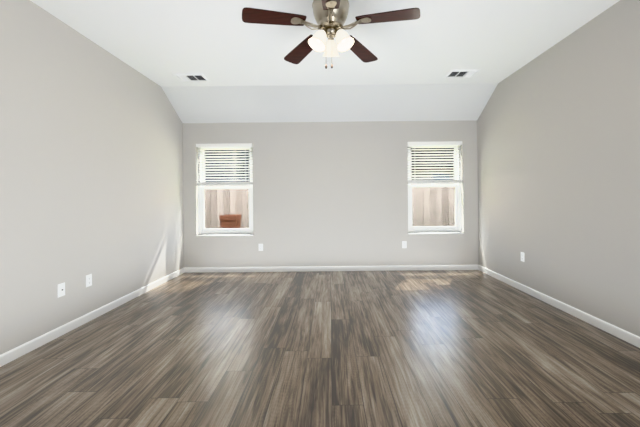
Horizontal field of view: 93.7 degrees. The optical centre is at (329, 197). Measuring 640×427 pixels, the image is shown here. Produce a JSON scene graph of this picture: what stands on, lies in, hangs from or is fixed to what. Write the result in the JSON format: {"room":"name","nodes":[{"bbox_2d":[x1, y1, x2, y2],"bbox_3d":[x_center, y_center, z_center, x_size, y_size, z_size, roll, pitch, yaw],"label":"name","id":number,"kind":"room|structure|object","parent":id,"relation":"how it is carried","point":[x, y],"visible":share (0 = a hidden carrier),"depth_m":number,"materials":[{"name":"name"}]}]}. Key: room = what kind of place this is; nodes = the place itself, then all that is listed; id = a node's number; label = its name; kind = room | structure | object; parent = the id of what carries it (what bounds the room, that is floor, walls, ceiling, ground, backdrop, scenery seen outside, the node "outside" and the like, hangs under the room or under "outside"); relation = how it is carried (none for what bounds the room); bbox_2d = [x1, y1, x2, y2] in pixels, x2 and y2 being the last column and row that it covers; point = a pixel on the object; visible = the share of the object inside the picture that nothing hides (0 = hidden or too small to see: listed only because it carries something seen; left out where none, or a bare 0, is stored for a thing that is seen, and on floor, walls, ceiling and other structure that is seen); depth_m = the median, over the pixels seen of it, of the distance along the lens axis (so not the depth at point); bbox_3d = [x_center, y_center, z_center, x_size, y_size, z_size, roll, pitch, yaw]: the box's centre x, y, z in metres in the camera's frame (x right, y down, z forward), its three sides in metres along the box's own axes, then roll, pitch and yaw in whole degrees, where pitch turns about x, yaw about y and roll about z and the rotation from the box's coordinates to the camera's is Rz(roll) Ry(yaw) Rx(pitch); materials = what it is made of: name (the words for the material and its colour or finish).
{"room":"empty living room","nodes":[
{"label":"empty living room","id":0,"kind":"room"},
{"bbox_2d":[0,0,183,354],"bbox_3d":[-2.484,-0.381,1.055,0.160,3.200,8.030,-1,0,0],"label":"wall","id":1,"kind":"structure","parent":0,"point":[91,157],"depth_m":2.82,"materials":[{"name":"grey paint"}]},
{"bbox_2d":[57,282,64,297],"bbox_3d":[-2.385,0.818,2.670,0.015,0.116,0.072,-1,0,0],"label":"electrical outlet","id":2,"kind":"object","parent":1,"relation":"attached to","point":[61,289],"visible":1,"depth_m":2.67,"materials":[{"name":"white plastic"}]},
{"bbox_2d":[86,274,91,286],"bbox_3d":[-2.389,0.818,2.975,0.008,0.116,0.072,-1,0,0],"label":"electrical outlet","id":3,"kind":"object","parent":1,"relation":"attached to","point":[88,280],"visible":1,"depth_m":2.97,"materials":[{"name":"white plastic"}]},
{"bbox_2d":[0,268,183,366],"bbox_3d":[-2.382,1.177,1.055,0.013,0.082,7.710,-1,0,0],"label":"baseboard","id":4,"kind":"structure","parent":1,"relation":"attached to","point":[23,349],"depth_m":2.79,"materials":[{"name":"white wood"}]},
{"bbox_2d":[0,270,639,426],"bbox_3d":[0.022,1.255,1.055,5.140,0.120,8.030,-1,0,0],"label":"floor","id":5,"kind":"structure","parent":0,"point":[441,348],"depth_m":2.20,"materials":[{"name":"brown wood"}]},
{"bbox_2d":[30,0,619,86],"bbox_3d":[-0.008,-1.835,0.665,4.822,0.440,7.250,-1,0,0],"label":"ceiling","id":6,"kind":"structure","parent":0,"point":[214,42],"depth_m":3.03,"materials":[{"name":"white paint"}]},
{"bbox_2d":[172,73,209,81],"bbox_3d":[-1.825,-1.589,3.970,0.390,0.020,0.260,-1,0,0],"label":"ceiling vent","id":7,"kind":"object","parent":6,"relation":"in","point":[183,77],"visible":1,"depth_m":3.94,"materials":[{"name":"white metal"}]},
{"bbox_2d":[242,0,419,68],"bbox_3d":[0.008,-1.302,2.278,1.288,0.626,1.232,-1,0,0],"label":"ceiling fan","id":8,"kind":"object","parent":6,"relation":"hanging from","point":[330,16],"visible":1,"depth_m":2.25,"materials":[{"name":"brown wood"}]},
{"bbox_2d":[443,69,480,77],"bbox_3d":[1.724,-1.623,3.930,0.390,0.020,0.260,-1,0,0],"label":"ceiling vent","id":9,"kind":"object","parent":6,"relation":"in","point":[461,73],"visible":1,"depth_m":3.92,"materials":[{"name":"white metal"}]},
{"bbox_2d":[162,83,497,122],"bbox_3d":[-0.006,-1.650,4.601,4.822,0.810,0.621,-1,0,0],"label":"ceiling","id":10,"kind":"structure","parent":0,"point":[329,103],"depth_m":4.57,"materials":[{"name":"white paint"}]},
{"bbox_2d":[183,120,478,267],"bbox_3d":[0.006,-0.405,4.990,5.140,3.200,0.160,-1,0,0],"label":"wall","id":11,"kind":"structure","parent":0,"point":[330,193],"depth_m":4.91,"materials":[{"name":"grey paint"}]},
{"bbox_2d":[196,146,252,235],"bbox_3d":[-1.726,-0.137,4.977,0.930,1.513,0.176,-1,0,0],"label":"window","id":12,"kind":"structure","parent":11,"relation":"in","point":[222,210],"depth_m":5.00,"materials":[{"name":"white plastic"}]},
{"bbox_2d":[196,143,252,210],"bbox_3d":[-1.728,-0.335,4.936,0.922,1.114,0.075,-1,0,0],"label":"window blind","id":13,"kind":"object","parent":12,"relation":"attached to","point":[248,145],"visible":0.9,"depth_m":4.92,"materials":[{"name":"white plastic"}]},
{"bbox_2d":[184,265,477,272],"bbox_3d":[0.021,1.154,4.904,4.794,0.082,0.013,-1,0,0],"label":"baseboard","id":14,"kind":"structure","parent":11,"relation":"attached to","point":[328,268],"depth_m":4.90,"materials":[{"name":"white wood"}]},
{"bbox_2d":[402,241,406,247],"bbox_3d":[1.217,0.763,4.906,0.072,0.116,0.008,-1,0,0],"label":"electrical outlet","id":15,"kind":"object","parent":11,"relation":"attached to","point":[404,244],"visible":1,"depth_m":4.91,"materials":[{"name":"white plastic"}]},
{"bbox_2d":[407,145,463,233],"bbox_3d":[1.726,-0.170,4.977,0.905,1.513,0.176,-1,0,0],"label":"window","id":16,"kind":"structure","parent":11,"relation":"in","point":[432,208],"depth_m":5.00,"materials":[{"name":"white plastic"}]},
{"bbox_2d":[407,141,461,208],"bbox_3d":[1.724,-0.369,4.936,0.897,1.114,0.075,-1,0,0],"label":"window blind","id":17,"kind":"object","parent":16,"relation":"attached to","point":[411,181],"visible":0.9,"depth_m":4.93,"materials":[{"name":"white plastic"}]},
{"bbox_2d":[477,0,639,336],"bbox_3d":[2.496,-0.429,1.055,0.160,3.200,8.030,-1,0,0],"label":"wall","id":18,"kind":"structure","parent":0,"point":[558,141],"depth_m":2.98,"materials":[{"name":"grey paint"}]},
{"bbox_2d":[521,252,524,261],"bbox_3d":[2.423,0.742,3.780,0.008,0.116,0.072,-1,0,0],"label":"electrical outlet","id":19,"kind":"object","parent":18,"relation":"attached to","point":[522,257],"visible":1,"depth_m":3.77,"materials":[{"name":"white plastic"}]},
{"bbox_2d":[478,265,639,347],"bbox_3d":[2.425,1.131,1.055,0.013,0.082,7.710,-1,0,0],"label":"baseboard","id":20,"kind":"structure","parent":18,"relation":"attached to","point":[626,336],"depth_m":2.99,"materials":[{"name":"white wood"}]}
]}

